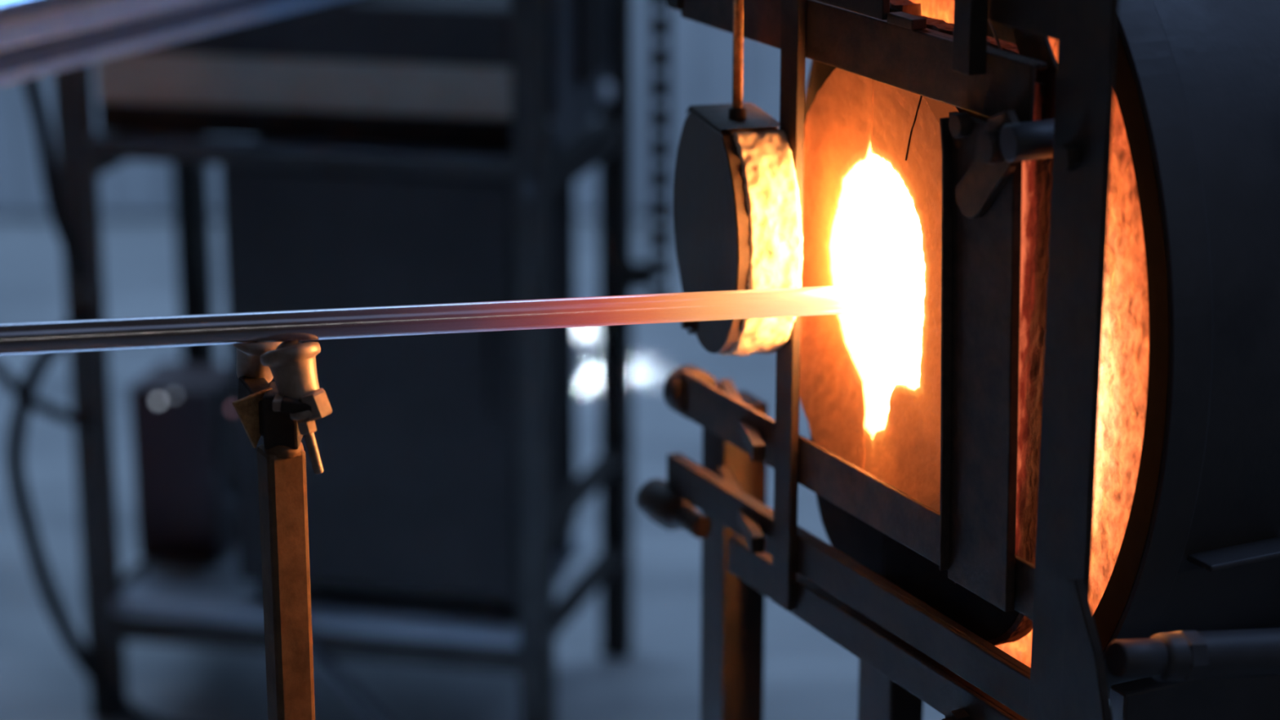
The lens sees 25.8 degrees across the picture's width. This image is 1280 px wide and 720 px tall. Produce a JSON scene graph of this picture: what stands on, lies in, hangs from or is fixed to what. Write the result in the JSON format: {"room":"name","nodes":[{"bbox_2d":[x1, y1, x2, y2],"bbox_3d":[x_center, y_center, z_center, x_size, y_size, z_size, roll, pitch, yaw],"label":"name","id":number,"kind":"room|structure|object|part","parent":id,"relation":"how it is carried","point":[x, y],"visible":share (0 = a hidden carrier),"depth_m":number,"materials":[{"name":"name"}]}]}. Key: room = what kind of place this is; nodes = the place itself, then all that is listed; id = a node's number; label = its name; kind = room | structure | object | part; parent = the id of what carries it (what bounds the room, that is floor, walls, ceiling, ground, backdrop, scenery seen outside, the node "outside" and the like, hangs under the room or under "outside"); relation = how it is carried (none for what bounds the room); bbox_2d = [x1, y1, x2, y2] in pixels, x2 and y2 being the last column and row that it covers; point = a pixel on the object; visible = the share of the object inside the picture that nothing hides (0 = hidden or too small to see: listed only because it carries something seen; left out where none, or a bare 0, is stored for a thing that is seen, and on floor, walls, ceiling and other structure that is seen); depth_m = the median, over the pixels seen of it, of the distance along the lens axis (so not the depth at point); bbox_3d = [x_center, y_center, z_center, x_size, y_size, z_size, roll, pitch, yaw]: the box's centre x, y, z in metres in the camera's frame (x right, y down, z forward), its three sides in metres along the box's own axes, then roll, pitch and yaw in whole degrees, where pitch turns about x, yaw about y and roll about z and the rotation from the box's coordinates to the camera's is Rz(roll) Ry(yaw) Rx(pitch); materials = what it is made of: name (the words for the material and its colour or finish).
{"room":"craft workshop","nodes":[
{"label":"craft workshop","id":0,"kind":"room"},
{"bbox_2d":[0,0,812,219],"bbox_3d":[0.000,-2.392,6.712,12.000,4.200,0.166,0,17,0],"label":"wall","id":1,"kind":"structure","parent":0,"point":[702,54],"depth_m":7.18,"materials":[{"name":"grey paint"}]},
{"bbox_2d":[0,219,945,719],"bbox_3d":[0.000,0.721,3.874,12.000,0.120,11.000,0,17,0],"label":"floor","id":2,"kind":"structure","parent":0,"point":[808,675],"depth_m":4.80,"materials":[{"name":"concrete"}]},
{"bbox_2d":[231,341,332,719],"bbox_3d":[-0.287,0.520,2.373,0.320,1.133,0.320,-8,19,-26],"label":"stand","id":3,"kind":"object","parent":2,"relation":"on","point":[285,410],"visible":0.81,"depth_m":2.24,"materials":[{"name":"paint"}]},
{"bbox_3d":[-0.306,0.047,2.228,0.040,0.047,0.004,-15,22,-40],"label":"cheek plate","id":4,"kind":"part","parent":3,"relation":"part of","materials":[{"name":"metal"}]},
{"bbox_3d":[-0.304,0.036,2.247,0.020,0.038,0.058,-9,19,-28],"label":"yoke arm","id":5,"kind":"part","parent":3,"relation":"part of","materials":[{"name":"black metal"}]},
{"bbox_2d":[232,342,281,382],"bbox_3d":[-0.306,-0.007,2.256,0.048,0.057,0.052,0,17,0],"label":"roller","id":6,"kind":"object","parent":3,"relation":"on","point":[250,369],"depth_m":2.25,"materials":[{"name":"metal"}]},
{"bbox_3d":[-0.287,0.560,2.386,0.040,1.025,0.040,0,17,0],"label":"post","id":7,"kind":"part","parent":3,"relation":"part of","materials":[{"name":"paint"}]},
{"bbox_2d":[260,341,320,399],"bbox_3d":[-0.276,0.011,2.214,0.048,0.056,0.048,0,17,0],"label":"roller","id":8,"kind":"object","parent":3,"relation":"on","point":[291,364],"depth_m":2.20,"materials":[{"name":"metal"}]},
{"bbox_2d":[289,410,311,420],"bbox_3d":[-0.264,0.041,2.197,0.022,0.010,0.022,0,17,0],"label":"washer","id":9,"kind":"object","parent":3,"relation":"in","point":[294,415],"depth_m":2.19,"materials":[{"name":"metal"}]},
{"bbox_3d":[-0.257,0.072,2.205,0.016,0.037,0.008,4,17,12],"label":"threaded rod","id":10,"kind":"part","parent":3,"relation":"part of","materials":[{"name":"metal"}]},
{"bbox_2d":[0,281,924,355],"bbox_3d":[-0.458,-0.017,2.131,1.743,0.130,0.025,-7,18,-21],"label":"blowpipe","id":11,"kind":"object","parent":3,"relation":"on","point":[233,328],"visible":0.84,"depth_m":2.24,"materials":[{"name":"metal"}]},
{"bbox_2d":[51,0,632,719],"bbox_3d":[-0.425,-0.103,4.182,0.746,1.280,0.474,4,17,11],"label":"rack","id":12,"kind":"object","parent":2,"relation":"on","point":[210,594],"visible":0.77,"depth_m":4.11,"materials":[{"name":"metal"}]},
{"bbox_2d":[0,362,95,431],"bbox_3d":[-1.051,-0.027,4.077,0.511,0.262,0.040,2,17,6],"label":"hose","id":13,"kind":"object","parent":12,"relation":"hanging from","point":[7,379],"visible":1,"depth_m":4.07,"materials":[{"name":"rubber"}]},
{"bbox_2d":[22,75,91,279],"bbox_3d":[-0.830,-0.311,3.973,0.081,0.407,0.035,-3,17,-9],"label":"cable","id":14,"kind":"object","parent":12,"relation":"hanging from","point":[33,88],"visible":0.69,"depth_m":3.97,"materials":[{"name":"rubber"}]},
{"bbox_2d":[6,309,162,719],"bbox_3d":[-0.734,0.251,4.109,0.389,0.658,0.060,4,17,13],"label":"hose","id":15,"kind":"object","parent":12,"relation":"hanging from","point":[36,370],"visible":0.89,"depth_m":4.13,"materials":[{"name":"rubber"}]},
{"bbox_3d":[-0.807,0.014,4.104,0.044,1.100,0.044,4,17,11],"label":"post","id":16,"kind":"part","parent":12,"relation":"part of","materials":[{"name":"metal"}]},
{"bbox_2d":[128,361,237,563],"bbox_3d":[-0.704,0.160,4.368,0.135,0.280,0.146,4,17,11],"label":"control box","id":17,"kind":"object","parent":12,"relation":"on","point":[181,415],"visible":0.94,"depth_m":4.31,"materials":[{"name":"black metal"}]},
{"bbox_2d":[155,398,161,404],"bbox_3d":[-0.735,0.063,4.271,0.009,0.009,0.006,4,17,11],"label":"lamp","id":18,"kind":"object","parent":17,"relation":"on","point":[157,401],"depth_m":4.27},
{"bbox_2d":[171,392,177,398],"bbox_3d":[-0.710,0.054,4.263,0.009,0.009,0.006,4,17,11],"label":"lamp","id":19,"kind":"object","parent":17,"relation":"on","point":[174,395],"depth_m":4.26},
{"bbox_3d":[-0.709,-0.098,4.476,0.044,1.100,0.044,4,17,11],"label":"post","id":20,"kind":"part","parent":12,"relation":"part of","materials":[{"name":"metal"}]},
{"bbox_2d":[111,536,586,646],"bbox_3d":[-0.438,0.330,4.321,0.630,0.018,0.420,4,17,11],"label":"shelf","id":21,"kind":"object","parent":12,"relation":"attached to","point":[159,587],"depth_m":4.17,"materials":[{"name":"grey metal"}]},
{"bbox_2d":[95,0,614,617],"bbox_3d":[-0.406,-0.182,4.142,0.698,1.066,0.404,4,17,11],"label":"cabinet","id":22,"kind":"object","parent":12,"relation":"on","point":[415,492],"visible":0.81,"depth_m":3.99,"materials":[{"name":"metal"}]},
{"bbox_2d":[0,0,335,85],"bbox_3d":[-0.481,-0.535,3.833,0.082,0.095,1.520,9,19,27],"label":"metal pipe","id":23,"kind":"object","parent":22,"relation":"on","point":[99,55],"depth_m":3.45,"materials":[{"name":"silver metal"}]},
{"bbox_3d":[-0.479,-0.569,3.821,0.050,0.022,1.520,9,19,27],"label":"steel strip","id":24,"kind":"part","parent":23,"relation":"part of","materials":[{"name":"silver metal"}]},
{"bbox_3d":[-0.485,-0.551,3.830,0.065,0.016,1.520,9,19,28],"label":"steel strip","id":25,"kind":"part","parent":23,"relation":"part of","materials":[{"name":"silver metal"}]},
{"bbox_3d":[-0.474,-0.534,3.829,0.055,0.014,1.520,9,19,27],"label":"steel strip","id":26,"kind":"part","parent":23,"relation":"part of","materials":[{"name":"silver metal"}]},
{"bbox_3d":[-0.464,-0.518,3.828,0.030,0.014,1.520,9,19,28],"label":"steel strip","id":27,"kind":"part","parent":23,"relation":"part of","materials":[{"name":"silver metal"}]},
{"bbox_3d":[-0.477,-0.507,3.839,0.062,0.012,1.520,9,19,27],"label":"steel strip","id":28,"kind":"part","parent":23,"relation":"part of","materials":[{"name":"silver metal"}]},
{"bbox_2d":[230,404,235,412],"bbox_3d":[-0.595,0.072,4.098,0.010,0.010,0.006,4,17,12],"label":"lamp","id":29,"kind":"object","parent":22,"relation":"attached to","point":[233,410],"depth_m":4.10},
{"bbox_3d":[-0.437,-0.380,4.115,0.624,0.042,0.344,4,17,11],"label":"lid","id":30,"kind":"part","parent":22,"relation":"part of","materials":[{"name":"black metal"}]},
{"bbox_2d":[136,0,552,93],"bbox_3d":[-0.442,-0.470,4.064,0.624,0.160,0.390,4,17,11],"label":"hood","id":31,"kind":"object","parent":22,"relation":"attached to","point":[337,46],"depth_m":3.88,"materials":[{"name":"black metal"}]},
{"bbox_3d":[-0.386,0.034,4.039,0.423,0.620,0.010,4,17,11],"label":"door","id":32,"kind":"part","parent":22,"relation":"part of","materials":[{"name":"black metal"}]},
{"bbox_3d":[-0.218,0.029,3.987,0.012,0.140,0.019,4,17,11],"label":"door handle","id":33,"kind":"part","parent":22,"relation":"part of","materials":[{"name":"black metal"}]},
{"bbox_3d":[-0.080,-0.510,3.999,0.010,0.355,0.350,4,17,11],"label":"panel","id":34,"kind":"part","parent":22,"relation":"part of","materials":[{"name":"grey metal"}]},
{"bbox_2d":[575,0,613,102],"bbox_3d":[-0.066,-0.454,4.031,0.051,0.201,0.194,0,17,0],"label":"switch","id":35,"kind":"object","parent":22,"relation":"attached to","point":[593,84],"depth_m":3.99,"materials":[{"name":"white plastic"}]},
{"bbox_3d":[-0.150,-0.031,3.945,0.044,1.280,0.044,4,17,11],"label":"post","id":36,"kind":"part","parent":12,"relation":"part of","materials":[{"name":"metal"}]},
{"bbox_3d":[-0.037,-0.143,4.313,0.044,1.280,0.044,4,17,11],"label":"post","id":37,"kind":"part","parent":12,"relation":"part of","materials":[{"name":"metal"}]},
{"bbox_2d":[622,0,671,293],"bbox_3d":[0.010,-0.438,4.156,0.074,0.736,0.040,0,17,0],"label":"upright","id":38,"kind":"object","parent":12,"relation":"attached to","point":[635,275],"visible":0.88,"depth_m":4.18,"materials":[{"name":"paint"}]},
{"bbox_2d":[575,326,595,376],"bbox_3d":[-0.136,-0.044,5.941,0.062,0.150,0.062,16,23,42],"label":"plastic jug","id":39,"kind":"object","parent":2,"relation":"on","point":[583,335],"visible":0.31,"depth_m":5.92,"materials":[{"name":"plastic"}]},
{"bbox_3d":[-0.110,-0.076,5.931,0.030,0.056,0.009,0,17,0],"label":"handle","id":40,"kind":"part","parent":39,"relation":"part of","materials":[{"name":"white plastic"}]},
{"bbox_2d":[594,325,599,369],"bbox_3d":[-0.066,-0.046,5.982,0.062,0.130,0.062,6,18,20],"label":"plastic jug","id":41,"kind":"object","parent":2,"relation":"on","point":[597,331],"visible":0.07,"depth_m":5.97,"materials":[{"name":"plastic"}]},
{"bbox_2d":[637,0,1118,719],"bbox_3d":[0.446,0.188,2.561,0.620,1.660,0.805,-8,19,-26],"label":"frame","id":42,"kind":"object","parent":2,"relation":"on","point":[910,654],"visible":0.97,"depth_m":2.31,"materials":[{"name":"metal"}]},
{"bbox_3d":[0.047,-0.343,2.595,0.040,0.033,0.026,-8,19,-26],"label":"rail","id":43,"kind":"part","parent":42,"relation":"part of","materials":[{"name":"black metal"}]},
{"bbox_3d":[0.049,0.031,2.699,0.047,0.047,0.034,-8,19,-26],"label":"rail","id":44,"kind":"part","parent":42,"relation":"part of","materials":[{"name":"black metal"}]},
{"bbox_3d":[0.093,0.480,2.870,0.048,0.922,0.048,-8,19,-26],"label":"leg","id":45,"kind":"part","parent":42,"relation":"part of","materials":[{"name":"black metal"}]},
{"bbox_2d":[674,0,803,355],"bbox_3d":[0.057,-0.450,2.495,0.072,0.864,0.700,-4,17,-13],"label":"plug","id":46,"kind":"object","parent":42,"relation":"hanging from","point":[738,225],"visible":0.89,"depth_m":2.43,"materials":[{"name":"refractory ceramic"},{"name":"steel"},{"name":"black steel"}]},
{"bbox_3d":[0.063,-0.110,2.492,0.012,0.208,0.222,-4,17,-13],"label":"plate","id":47,"kind":"part","parent":46,"relation":"part of","materials":[{"name":"metal"}]},
{"bbox_3d":[0.085,-0.506,2.365,0.009,0.622,0.009,-4,17,-13],"label":"hanger rod","id":48,"kind":"part","parent":46,"relation":"part of","materials":[{"name":"metal"}]},
{"bbox_3d":[0.174,0.189,2.474,0.014,0.036,0.626,-8,19,-26],"label":"rail","id":49,"kind":"part","parent":42,"relation":"part of","materials":[{"name":"black metal"}]},
{"bbox_3d":[0.141,-0.422,2.332,0.007,0.240,0.254,-8,19,-26],"label":"plate","id":50,"kind":"part","parent":42,"relation":"part of","materials":[{"name":"black metal"}]},
{"bbox_3d":[0.180,0.107,2.438,0.015,0.044,0.601,-8,19,-26],"label":"rail","id":51,"kind":"part","parent":42,"relation":"part of","materials":[{"name":"metal"}]},
{"bbox_2d":[800,0,921,577],"bbox_3d":[0.183,-0.060,2.470,0.050,0.532,0.144,-8,19,-26],"label":"door","id":52,"kind":"structure","parent":42,"relation":"attached to","point":[843,386],"depth_m":2.44,"materials":[{"name":"orange"}]},
{"bbox_3d":[0.172,-0.270,2.343,0.015,0.051,0.562,-8,19,-26],"label":"rail","id":53,"kind":"part","parent":42,"relation":"part of","materials":[{"name":"metal"}]},
{"bbox_3d":[0.203,0.247,2.434,0.014,0.035,0.501,-8,19,-26],"label":"rail","id":54,"kind":"part","parent":42,"relation":"part of","materials":[{"name":"black metal"}]},
{"bbox_3d":[0.234,0.607,2.704,0.037,0.775,0.058,-8,19,-26],"label":"leg","id":55,"kind":"part","parent":42,"relation":"part of","materials":[{"name":"black metal"}]},
{"bbox_2d":[863,15,1054,645],"bbox_3d":[0.259,0.004,2.277,0.105,0.524,0.288,-8,19,-26],"label":"door","id":56,"kind":"structure","parent":42,"relation":"attached to","point":[962,439],"depth_m":2.21,"materials":[{"name":"metal"}]},
{"bbox_3d":[0.270,-0.007,2.312,0.003,0.513,0.229,-8,19,-26],"label":"backing plate","id":57,"kind":"part","parent":56,"relation":"part of","materials":[{"name":"black metal"}]},
{"bbox_3d":[0.268,0.002,2.197,0.008,0.382,0.105,-8,19,-26],"label":"plate","id":58,"kind":"part","parent":56,"relation":"part of","materials":[{"name":"metal"}]},
{"bbox_2d":[1015,80,1053,565],"bbox_3d":[0.303,-0.012,2.206,0.032,0.423,0.032,-8,19,-26],"label":"blanket","id":59,"kind":"object","parent":56,"relation":"on","point":[1037,175],"depth_m":2.19,"materials":[{"name":"fabric"}]},
{"bbox_3d":[0.297,-0.237,2.155,0.004,0.141,0.113,-8,19,-26],"label":"gusset plate","id":60,"kind":"part","parent":42,"relation":"part of","materials":[{"name":"black metal"}]},
{"bbox_3d":[0.291,-0.351,2.063,0.004,0.220,0.099,-8,19,-26],"label":"header plate","id":61,"kind":"part","parent":42,"relation":"part of","materials":[{"name":"black metal"}]},
{"bbox_3d":[0.335,0.320,2.193,0.034,1.620,0.066,-8,19,-26],"label":"post","id":62,"kind":"part","parent":42,"relation":"part of","materials":[{"name":"black metal"}]},
{"bbox_3d":[0.343,0.308,2.117,0.008,0.286,0.080,-8,19,-26],"label":"brace plate","id":63,"kind":"part","parent":42,"relation":"part of","materials":[{"name":"black metal"}]},
{"bbox_2d":[804,0,1279,719],"bbox_3d":[0.696,0.240,2.683,0.952,1.488,0.610,-8,19,-26],"label":"furnace","id":64,"kind":"object","parent":2,"relation":"on","point":[1186,522],"visible":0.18,"depth_m":2.17,"materials":[{"name":"paint"}]},
{"bbox_2d":[1105,627,1279,681],"bbox_3d":[0.789,0.598,2.448,0.970,0.940,0.041,-8,19,-26],"label":"gas pipe","id":65,"kind":"object","parent":64,"relation":"attached to","point":[1180,655],"visible":1,"depth_m":2.12,"materials":[{"name":"metal"}]},
{"bbox_3d":[0.781,0.466,2.546,0.880,0.535,0.023,-8,19,-26],"label":"skirt plate","id":66,"kind":"part","parent":64,"relation":"part of","materials":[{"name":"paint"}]}
]}

